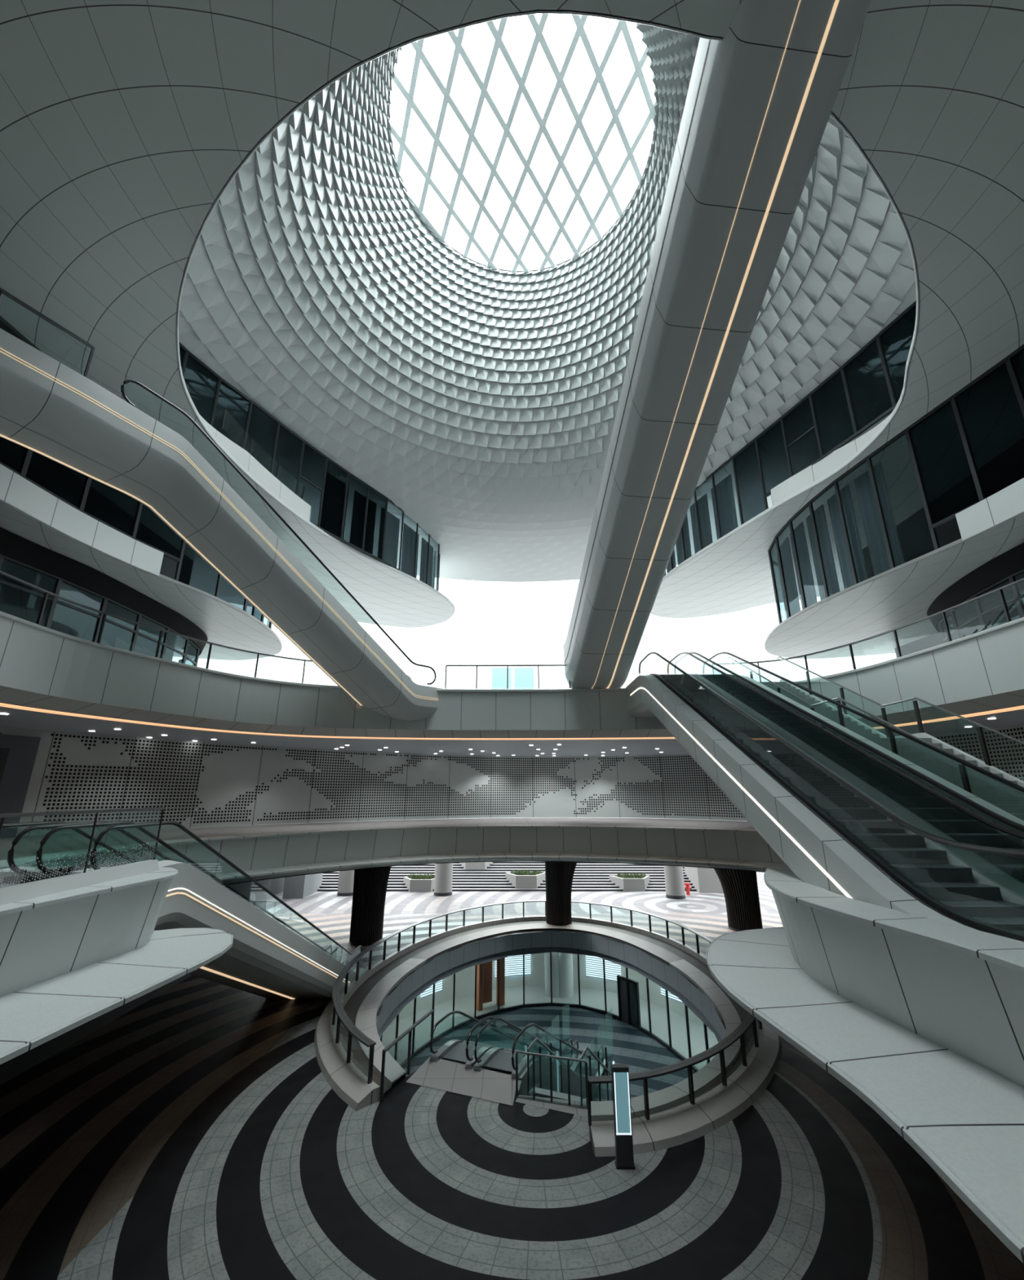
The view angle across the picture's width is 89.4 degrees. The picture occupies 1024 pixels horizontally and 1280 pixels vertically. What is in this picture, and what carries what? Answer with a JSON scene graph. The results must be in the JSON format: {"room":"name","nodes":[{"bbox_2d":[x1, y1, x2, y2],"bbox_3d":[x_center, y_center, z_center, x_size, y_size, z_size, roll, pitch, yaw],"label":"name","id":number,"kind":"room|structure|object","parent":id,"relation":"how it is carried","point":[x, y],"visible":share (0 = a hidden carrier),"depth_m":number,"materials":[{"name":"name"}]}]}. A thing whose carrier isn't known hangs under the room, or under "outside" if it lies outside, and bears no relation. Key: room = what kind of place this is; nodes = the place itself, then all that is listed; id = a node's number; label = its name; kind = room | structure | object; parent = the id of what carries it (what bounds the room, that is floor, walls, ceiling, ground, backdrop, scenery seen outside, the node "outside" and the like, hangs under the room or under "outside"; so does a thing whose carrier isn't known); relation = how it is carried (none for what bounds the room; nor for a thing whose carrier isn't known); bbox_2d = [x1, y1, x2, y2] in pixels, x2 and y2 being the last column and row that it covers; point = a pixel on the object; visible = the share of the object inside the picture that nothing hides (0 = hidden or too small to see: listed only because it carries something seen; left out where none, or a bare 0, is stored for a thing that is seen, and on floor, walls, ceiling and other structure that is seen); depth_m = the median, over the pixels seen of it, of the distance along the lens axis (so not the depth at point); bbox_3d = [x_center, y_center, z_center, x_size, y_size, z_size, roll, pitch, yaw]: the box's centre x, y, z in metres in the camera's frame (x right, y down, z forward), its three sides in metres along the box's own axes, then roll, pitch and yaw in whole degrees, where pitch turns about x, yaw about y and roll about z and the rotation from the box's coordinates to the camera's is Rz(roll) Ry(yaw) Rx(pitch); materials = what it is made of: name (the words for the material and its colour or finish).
{"room":"shopping mall","nodes":[
{"label":"shopping mall","id":0,"kind":"room"},
{"bbox_2d":[0,879,269,1085],"bbox_3d":[-21.200,9.268,10.871,11.400,5.380,45.900,0,-16,0],"label":"wall","id":1,"kind":"structure","parent":0,"point":[14,1067],"depth_m":18.85,"materials":[{"name":"grey paint"}]},
{"bbox_2d":[0,463,282,660],"bbox_3d":[-20.193,-4.823,16.032,13.629,1.130,40.027,0,-16,0],"label":"gallery slab","id":2,"kind":"object","parent":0,"point":[28,511],"visible":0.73,"depth_m":20.54,"materials":[{"name":"white paint"}]},
{"bbox_2d":[0,315,271,628],"bbox_3d":[-15.470,-5.611,21.676,3.549,5.580,26.560,0,-16,0],"label":"facade","id":3,"kind":"object","parent":2,"relation":"on","point":[108,505],"visible":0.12,"depth_m":20.26,"materials":[{"name":"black glass"}]},
{"bbox_2d":[160,555,177,578],"bbox_3d":[-23.700,-7.575,15.062,6.400,5.540,36.400,0,-16,0],"label":"wall","id":4,"kind":"structure","parent":0,"point":[168,568],"depth_m":30.86,"materials":[{"name":"grey paint"}]},
{"bbox_2d":[175,9,919,627],"bbox_3d":[-2.759,-5.258,33.044,45.259,0.200,40.176,-11,-20,32],"label":"trim","id":5,"kind":"structure","parent":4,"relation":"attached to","point":[277,125],"depth_m":15.46,"materials":[{"name":"white paint"}]},
{"bbox_2d":[266,873,323,898],"bbox_3d":[-20.750,18.867,44.478,6.500,6.000,8.000,0,-16,0],"label":"wall","id":6,"kind":"structure","parent":0,"point":[302,886],"depth_m":43.84,"materials":[{"name":"grey"}]},
{"bbox_2d":[0,913,1023,1279],"bbox_3d":[0.000,12.683,12.938,80.000,0.001,52.000,0,-16,0],"label":"floor","id":7,"kind":"structure","parent":0,"point":[200,1132],"depth_m":11.89,"materials":[{"name":"stone"}]},
{"bbox_2d":[0,820,364,999],"bbox_3d":[-9.024,10.697,18.064,3.312,9.072,20.092,0,-16,0],"label":"escalator","id":8,"kind":"object","parent":7,"relation":"on","point":[266,958],"visible":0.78,"depth_m":14.45,"materials":[{"name":"white paint"}]},
{"bbox_2d":[349,866,391,946],"bbox_3d":[-8.426,15.351,31.544,2.639,5.420,2.090,0,-16,0],"label":"column","id":9,"kind":"structure","parent":7,"relation":"on","point":[370,885],"depth_m":30.68,"materials":[{"name":"brown metal"}]},
{"bbox_2d":[379,1009,434,1102],"bbox_3d":[-3.253,13.034,16.407,0.107,1.250,3.165,-5,-17,18],"label":"glass railing","id":10,"kind":"object","parent":7,"relation":"on","point":[409,1030],"visible":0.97,"depth_m":16.27,"materials":[{"name":"grey metal"}]},
{"bbox_2d":[405,1056,515,1106],"bbox_3d":[-1.525,13.571,15.986,3.450,0.001,2.850,0,-16,0],"label":"landing slab","id":11,"kind":"object","parent":7,"relation":"on","point":[444,1075],"visible":1,"depth_m":15.87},
{"bbox_2d":[314,915,782,1156],"bbox_3d":[1.537,16.377,24.284,18.436,1.340,24.593,0,-16,0],"label":"parapet","id":12,"kind":"object","parent":7,"relation":"on","point":[673,1121],"visible":0.83,"depth_m":20.46,"materials":[{"name":"grey stone"}]},
{"bbox_2d":[332,900,762,1126],"bbox_3d":[1.536,15.274,24.608,17.450,1.000,23.610,0,-16,0],"label":"glass railing","id":13,"kind":"object","parent":12,"relation":"on","point":[338,1009],"visible":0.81,"depth_m":16.47,"materials":[{"name":"grey metal"}]},
{"bbox_2d":[515,1094,588,1117],"bbox_3d":[1.200,13.167,14.620,2.200,0.001,1.100,0,-16,0],"label":"landing slab","id":14,"kind":"object","parent":7,"relation":"on","point":[581,1112],"visible":0.67,"depth_m":14.67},
{"bbox_2d":[545,862,577,925],"bbox_3d":[3.824,16.484,35.380,3.210,5.420,1.863,0,-16,0],"label":"column","id":15,"kind":"structure","parent":7,"relation":"on","point":[559,876],"depth_m":34.60,"materials":[{"name":"brown metal"}]},
{"bbox_2d":[611,1064,635,1169],"bbox_3d":[2.680,11.526,12.550,0.440,2.000,0.220,0,-16,0],"label":"information kiosk","id":16,"kind":"object","parent":7,"relation":"on","point":[624,1157],"visible":1,"depth_m":12.46,"materials":[{"name":"grey metal"}]},
{"bbox_2d":[613,1072,631,1134],"bbox_3d":[2.680,11.230,12.537,0.350,1.240,0.013,0,-16,0],"label":"screen","id":17,"kind":"object","parent":16,"relation":"attached to","point":[622,1097],"depth_m":12.53,"materials":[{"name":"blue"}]},
{"bbox_2d":[714,868,763,931],"bbox_3d":[14.152,16.201,34.421,4.368,5.420,2.272,0,-16,0],"label":"column","id":18,"kind":"structure","parent":7,"relation":"on","point":[740,887],"depth_m":33.47,"materials":[{"name":"brown metal"}]},
{"bbox_2d":[0,0,1023,627],"bbox_3d":[0.000,-8.815,20.644,54.000,0.001,54.405,0,-16,0],"label":"ceiling","id":19,"kind":"structure","parent":0,"point":[123,123],"depth_m":12.09,"materials":[{"name":"white paint"}]},
{"bbox_2d":[0,724,1023,836],"bbox_3d":[-1.387,5.951,21.604,40.227,4.020,28.810,0,-16,0],"label":"wall","id":20,"kind":"structure","parent":0,"point":[197,784],"depth_m":28.99,"materials":[{"name":"grey metal"}]},
{"bbox_2d":[0,733,40,838],"bbox_3d":[-19.046,5.386,19.123,0.180,3.700,1.899,-6,-17,18],"label":"door","id":21,"kind":"structure","parent":20,"relation":"in","point":[21,757],"depth_m":19.61,"materials":[{"name":"grey"}]},
{"bbox_2d":[0,747,9,784],"bbox_3d":[-19.133,5.498,18.622,0.096,3.200,0.985,-5,-17,17],"label":"door","id":22,"kind":"structure","parent":21,"relation":"attached to","point":[4,753],"depth_m":19.27,"materials":[{"name":"grey"}]},
{"bbox_2d":[0,817,1023,1263],"bbox_3d":[0.000,6.255,13.063,53.900,1.600,48.400,0,-16,0],"label":"balcony","id":23,"kind":"object","parent":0,"point":[921,1018],"visible":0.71,"depth_m":7.28,"materials":[{"name":"stone"}]},
{"bbox_2d":[0,806,164,906],"bbox_3d":[-7.172,3.072,7.174,0.265,1.270,7.119,0,-16,-1],"label":"glass railing","id":24,"kind":"object","parent":23,"relation":"on","point":[28,891],"visible":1,"depth_m":8.48,"materials":[{"name":"clear glass"}]},
{"bbox_2d":[625,651,1023,942],"bbox_3d":[7.069,2.707,13.746,3.962,8.392,18.700,0,-16,0],"label":"escalator","id":25,"kind":"object","parent":23,"relation":"on","point":[851,816],"visible":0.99,"depth_m":9.71,"materials":[{"name":"grey metal"}]},
{"bbox_2d":[726,656,1023,821],"bbox_3d":[10.550,2.681,15.266,2.340,7.897,13.200,0,-16,0],"label":"glass railing","id":26,"kind":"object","parent":23,"relation":"on","point":[1007,798],"depth_m":13.25,"materials":[{"name":"grey metal"}]},
{"bbox_2d":[0,611,1023,756],"bbox_3d":[0.000,0.609,14.209,53.900,2.120,47.400,0,-16,0],"label":"parapet","id":27,"kind":"object","parent":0,"point":[51,679],"visible":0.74,"depth_m":19.57,"materials":[{"name":"white paint"}]},
{"bbox_2d":[0,527,208,666],"bbox_3d":[-17.751,-1.248,18.834,3.383,4.100,27.416,1,-17,-5],"label":"shopfront","id":28,"kind":"object","parent":27,"relation":"on","point":[22,558],"visible":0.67,"depth_m":20.54,"materials":[{"name":"grey glass"}]},
{"bbox_2d":[0,570,312,683],"bbox_3d":[-11.243,-0.430,16.376,4.154,1.100,18.565,-8,-18,24],"label":"glass railing","id":29,"kind":"object","parent":27,"relation":"on","point":[46,593],"visible":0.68,"depth_m":17.15,"materials":[{"name":"grey metal"}]},
{"bbox_2d":[0,328,443,720],"bbox_3d":[-9.942,-2.548,17.286,3.382,8.607,21.215,-10,-19,31],"label":"escalator","id":30,"kind":"object","parent":27,"relation":"on","point":[49,409],"visible":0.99,"depth_m":16.73,"materials":[{"name":"beige metal"}]},
{"bbox_2d":[0,287,94,377],"bbox_3d":[-12.903,-8.249,11.614,0.102,1.100,5.860,-9,-19,28],"label":"glass railing","id":31,"kind":"object","parent":30,"relation":"on","point":[2,291],"visible":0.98,"depth_m":13.49,"materials":[{"name":"grey metal"}]},
{"bbox_2d":[492,667,511,688],"bbox_3d":[-0.505,2.003,25.058,0.990,1.350,0.200,0,-16,0],"label":"glass screen","id":32,"kind":"object","parent":27,"relation":"on","point":[499,674],"visible":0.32,"depth_m":25.08,"materials":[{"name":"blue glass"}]},
{"bbox_2d":[444,664,570,688],"bbox_3d":[-0.200,1.660,23.456,5.652,1.100,0.133,0,-16,1],"label":"glass railing","id":33,"kind":"object","parent":27,"relation":"on","point":[507,665],"visible":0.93,"depth_m":23.52,"materials":[{"name":"clear glass"}]},
{"bbox_2d":[515,667,534,688],"bbox_3d":[0.595,2.003,25.058,0.990,1.350,0.200,0,-16,0],"label":"glass screen","id":34,"kind":"object","parent":27,"relation":"on","point":[524,677],"visible":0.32,"depth_m":25.07,"materials":[{"name":"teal glass"}]},
{"bbox_2d":[563,0,870,688],"bbox_3d":[4.788,-6.462,16.320,2.902,12.662,19.099,2,-17,-6],"label":"escalator","id":35,"kind":"object","parent":27,"relation":"on","point":[761,99],"visible":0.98,"depth_m":12.78,"materials":[{"name":"beige metal"}]},
{"bbox_2d":[711,577,1023,681],"bbox_3d":[12.949,-0.652,15.626,3.195,1.100,17.439,5,-17,-15],"label":"glass railing","id":36,"kind":"object","parent":27,"relation":"on","point":[1000,590],"visible":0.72,"depth_m":17.63,"materials":[{"name":"grey metal"}]},
{"bbox_2d":[927,542,1023,644],"bbox_3d":[19.547,-1.899,16.628,3.471,4.100,22.806,-3,-17,11],"label":"shopfront","id":37,"kind":"object","parent":27,"relation":"on","point":[987,612],"visible":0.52,"depth_m":20.67,"materials":[{"name":"grey glass"}]},
{"bbox_2d":[265,871,778,913],"bbox_3d":[0.000,27.550,63.289,120.000,0.001,53.000,0,-16,0],"label":"floor","id":38,"kind":"structure","parent":0,"point":[319,902],"depth_m":41.48,"materials":[{"name":"white tile"}]},
{"bbox_2d":[337,870,354,896],"bbox_3d":[-14.380,18.065,46.174,1.600,8.500,1.600,0,-16,0],"label":"round column","id":39,"kind":"structure","parent":38,"relation":"on","point":[346,878],"depth_m":44.61,"materials":[{"name":"grey stone"}]},
{"bbox_2d":[403,872,435,892],"bbox_3d":[-8.200,22.117,47.272,3.800,1.449,1.800,0,-16,0],"label":"planter","id":40,"kind":"object","parent":38,"relation":"on","point":[419,883],"visible":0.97,"depth_m":46.47,"materials":[{"name":"white concrete"}]},
{"bbox_2d":[434,862,453,896],"bbox_3d":[-6.000,18.065,46.174,1.600,8.500,1.600,0,-16,0],"label":"round column","id":41,"kind":"structure","parent":38,"relation":"on","point":[443,872],"depth_m":44.74,"materials":[{"name":"white concrete"}]},
{"bbox_2d":[317,862,697,891],"bbox_3d":[-0.750,23.468,54.568,42.540,2.890,16.040,0,-16,0],"label":"steps","id":42,"kind":"structure","parent":38,"relation":"on","point":[588,877],"depth_m":49.18,"materials":[{"name":"grey stone"}]},
{"bbox_2d":[459,862,493,869],"bbox_3d":[-3.600,22.070,51.352,3.800,1.450,1.800,0,-16,0],"label":"planter","id":43,"kind":"object","parent":42,"relation":"on","point":[473,865],"visible":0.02,"depth_m":50.46,"materials":[{"name":"white concrete"}]},
{"bbox_2d":[506,868,545,888],"bbox_3d":[1.300,22.048,47.918,3.800,1.448,1.800,0,-16,0],"label":"planter","id":44,"kind":"object","parent":42,"relation":"on","point":[519,879],"visible":1,"depth_m":47.25,"materials":[{"name":"white concrete"}]},
{"bbox_2d":[609,871,650,891],"bbox_3d":[11.000,22.126,47.478,3.800,1.448,1.800,0,-16,0],"label":"planter","id":45,"kind":"object","parent":38,"relation":"on","point":[632,882],"visible":0.99,"depth_m":46.71,"materials":[{"name":"white concrete"}]},
{"bbox_2d":[664,865,685,899],"bbox_3d":[13.850,17.697,44.928,1.600,8.500,1.600,0,-16,0],"label":"round column","id":46,"kind":"structure","parent":38,"relation":"on","point":[674,876],"depth_m":43.50,"materials":[{"name":"white concrete"}]},
{"bbox_2d":[684,882,691,895],"bbox_3d":[15.300,21.657,45.010,0.600,0.950,0.440,0,-16,0],"label":"fire hydrant","id":47,"kind":"object","parent":38,"relation":"on","point":[687,886],"visible":0.92,"depth_m":44.92,"materials":[{"name":"red metal"}]},
{"bbox_2d":[178,22,916,582],"bbox_3d":[0.500,-19.488,24.314,54.600,13.250,54.600,0,-16,0],"label":"ceiling","id":48,"kind":"structure","parent":0,"point":[480,401],"depth_m":28.20,"materials":[{"name":"grey metal"}]},
{"bbox_2d":[386,13,657,272],"bbox_3d":[0.510,-24.700,25.854,13.278,0.220,13.298,0,-16,0],"label":"skylight","id":49,"kind":"object","parent":48,"relation":"attached to","point":[622,25],"visible":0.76,"depth_m":25.23,"materials":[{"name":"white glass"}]},
{"bbox_2d":[402,1005,695,1101],"bbox_3d":[2.000,20.867,25.119,48.000,0.001,44.000,0,-16,0],"label":"floor","id":50,"kind":"structure","parent":0,"point":[626,1044],"depth_m":28.10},
{"bbox_2d":[428,1010,608,1101],"bbox_3d":[0.986,17.384,21.343,3.300,6.342,12.600,-6,-18,21],"label":"escalator","id":51,"kind":"object","parent":50,"relation":"on","point":[476,1055],"visible":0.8,"depth_m":17.70,"materials":[{"name":"grey paint"}]},
{"bbox_2d":[380,947,710,1072],"bbox_3d":[1.513,18.595,23.462,15.500,3.400,20.377,0,-16,0],"label":"facade","id":52,"kind":"object","parent":50,"relation":"on","point":[673,1050],"visible":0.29,"depth_m":29.35,"materials":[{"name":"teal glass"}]},
{"bbox_2d":[617,975,641,1026],"bbox_3d":[6.846,21.199,30.340,0.150,2.320,1.500,13,-21,-37],"label":"doorway","id":53,"kind":"structure","parent":52,"relation":"attached to","point":[628,998],"depth_m":30.32,"materials":[{"name":"black metal"}]},
{"bbox_2d":[515,1037,632,1109],"bbox_3d":[2.510,15.772,17.635,2.132,5.575,7.761,-6,-18,21],"label":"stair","id":54,"kind":"structure","parent":50,"relation":"on","point":[544,1093],"depth_m":15.19,"materials":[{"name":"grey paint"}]},
{"bbox_2d":[610,1055,614,1100],"bbox_3d":[3.960,17.831,19.957,0.120,2.900,0.420,0,-16,0],"label":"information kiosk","id":55,"kind":"object","parent":50,"relation":"on","point":[612,1062],"visible":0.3,"depth_m":20.26,"materials":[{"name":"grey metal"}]},
{"bbox_2d":[382,986,718,1070],"bbox_3d":[1.506,20.116,22.645,22.286,0.001,27.820,0,-16,0],"label":"floor","id":56,"kind":"structure","parent":0,"point":[592,997],"depth_m":30.68,"materials":[{"name":"grey"}]},
{"bbox_2d":[544,951,559,997],"bbox_3d":[2.825,22.086,34.896,1.240,3.200,1.240,0,-16,0],"label":"pillar","id":57,"kind":"structure","parent":56,"relation":"on","point":[555,962],"depth_m":34.32,"materials":[{"name":"white paint"}]},
{"bbox_2d":[558,952,573,998],"bbox_3d":[3.481,22.069,34.838,1.240,3.200,1.240,0,-16,0],"label":"pillar","id":58,"kind":"structure","parent":56,"relation":"on","point":[566,960],"depth_m":34.24,"materials":[{"name":"white paint"}]},
{"bbox_2d":[377,947,722,1043],"bbox_3d":[0.000,13.834,12.598,80.000,0.001,52.000,0,-16,0],"label":"ceiling","id":59,"kind":"structure","parent":0,"point":[394,1014],"depth_m":28.95,"materials":[{"name":"white paint"}]},
{"bbox_2d":[389,952,714,1033],"bbox_3d":[1.506,18.601,23.093,22.286,3.200,27.820,0,-16,0],"label":"wall","id":60,"kind":"structure","parent":0,"point":[464,979],"depth_m":34.37,"materials":[{"name":"grey paint"}]},
{"bbox_2d":[421,979,443,998],"bbox_3d":[-5.041,21.383,32.781,0.060,1.850,1.740,-14,-21,39],"label":"slatted window","id":61,"kind":"structure","parent":60,"relation":"in","point":[438,985],"depth_m":32.66,"materials":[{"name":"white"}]},
{"bbox_2d":[476,957,505,1011],"bbox_3d":[-1.528,21.583,33.105,1.900,3.150,1.000,11,-20,-32],"label":"doorway","id":62,"kind":"structure","parent":60,"relation":"in","point":[484,971],"depth_m":33.07,"materials":[{"name":"brown wood"}]},
{"bbox_2d":[495,955,518,977],"bbox_3d":[-0.320,22.314,35.935,1.740,1.850,0.060,5,-17,-17],"label":"slatted window","id":63,"kind":"structure","parent":60,"relation":"in","point":[508,969],"depth_m":35.84,"materials":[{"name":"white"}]},
{"bbox_2d":[509,954,531,976],"bbox_3d":[0.475,22.374,36.137,1.740,1.850,0.060,3,-17,-11],"label":"slatted window","id":64,"kind":"structure","parent":60,"relation":"in","point":[518,959],"depth_m":36.08,"materials":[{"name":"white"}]},
{"bbox_2d":[585,955,601,977],"bbox_3d":[5.904,22.224,35.627,1.740,1.850,0.060,-7,-18,23],"label":"slatted window","id":65,"kind":"structure","parent":60,"relation":"in","point":[592,967],"depth_m":35.70,"materials":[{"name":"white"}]},
{"bbox_2d":[596,957,621,981],"bbox_3d":[6.577,22.119,35.271,1.740,1.850,0.060,-9,-19,28],"label":"slatted window","id":66,"kind":"structure","parent":60,"relation":"in","point":[613,970],"depth_m":35.15,"materials":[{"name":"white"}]},
{"bbox_2d":[660,986,683,1003],"bbox_3d":[9.837,21.157,32.015,0.060,1.850,1.740,11,-20,-34],"label":"slatted window","id":67,"kind":"structure","parent":60,"relation":"in","point":[671,996],"depth_m":31.90,"materials":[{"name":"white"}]},
{"bbox_2d":[684,866,724,893],"bbox_3d":[18.050,20.029,48.410,2.900,6.000,3.800,0,-16,0],"label":"wall","id":68,"kind":"structure","parent":0,"point":[705,880],"depth_m":46.12,"materials":[{"name":"white paint"}]},
{"bbox_2d":[764,477,1023,658],"bbox_3d":[20.727,-4.880,15.838,12.563,1.130,39.624,0,-16,0],"label":"gallery slab","id":69,"kind":"object","parent":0,"point":[903,594],"visible":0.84,"depth_m":23.82,"materials":[{"name":"white paint"}]},
{"bbox_2d":[768,343,1023,623],"bbox_3d":[16.691,-5.866,20.813,3.108,5.580,26.760,0,-16,0],"label":"facade","id":70,"kind":"object","parent":69,"relation":"on","point":[883,513],"visible":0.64,"depth_m":21.03,"materials":[{"name":"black glass"}]},
{"bbox_2d":[894,631,942,657],"bbox_3d":[25.350,-3.167,12.405,3.100,4.100,40.000,0,-16,0],"label":"wall","id":71,"kind":"structure","parent":0,"point":[933,640],"depth_m":30.04,"materials":[{"name":"grey paint"}]},
{"bbox_2d":[935,518,961,547],"bbox_3d":[24.200,-7.575,15.062,5.400,5.540,36.400,0,-16,0],"label":"wall","id":72,"kind":"structure","parent":0,"point":[949,532],"depth_m":25.46,"materials":[{"name":"black glass"}]},
{"label":"floor","id":73,"kind":"structure","parent":0,"visible":0},
{"bbox_2d":[178,341,440,591],"bbox_3d":[-11.007,-8.823,29.690,2.458,4.780,29.731,-6,-17,19],"label":"facade","id":74,"kind":"object","parent":73,"relation":"on","point":[346,508],"visible":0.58,"depth_m":30.14,"materials":[{"name":"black glass"}]},
{"bbox_2d":[200,413,891,521],"bbox_3d":[1.355,-8.345,24.442,28.609,1.109,9.630,0,-16,0],"label":"parapet","id":75,"kind":"structure","parent":73,"relation":"attached to","point":[814,473],"depth_m":25.18,"materials":[{"name":"white paint"}]},
{"bbox_2d":[220,408,304,499],"bbox_3d":[-12.334,-9.001,25.930,0.264,1.050,6.247,-3,-17,10],"label":"glass railing","id":76,"kind":"object","parent":75,"relation":"on","point":[224,409],"visible":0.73,"depth_m":24.99,"materials":[{"name":"grey metal"}]},
{"bbox_2d":[663,300,916,577],"bbox_3d":[14.018,-9.207,28.392,2.131,4.780,28.298,3,-17,-11],"label":"facade","id":77,"kind":"object","parent":73,"relation":"on","point":[867,388],"visible":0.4,"depth_m":26.18,"materials":[{"name":"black glass"}]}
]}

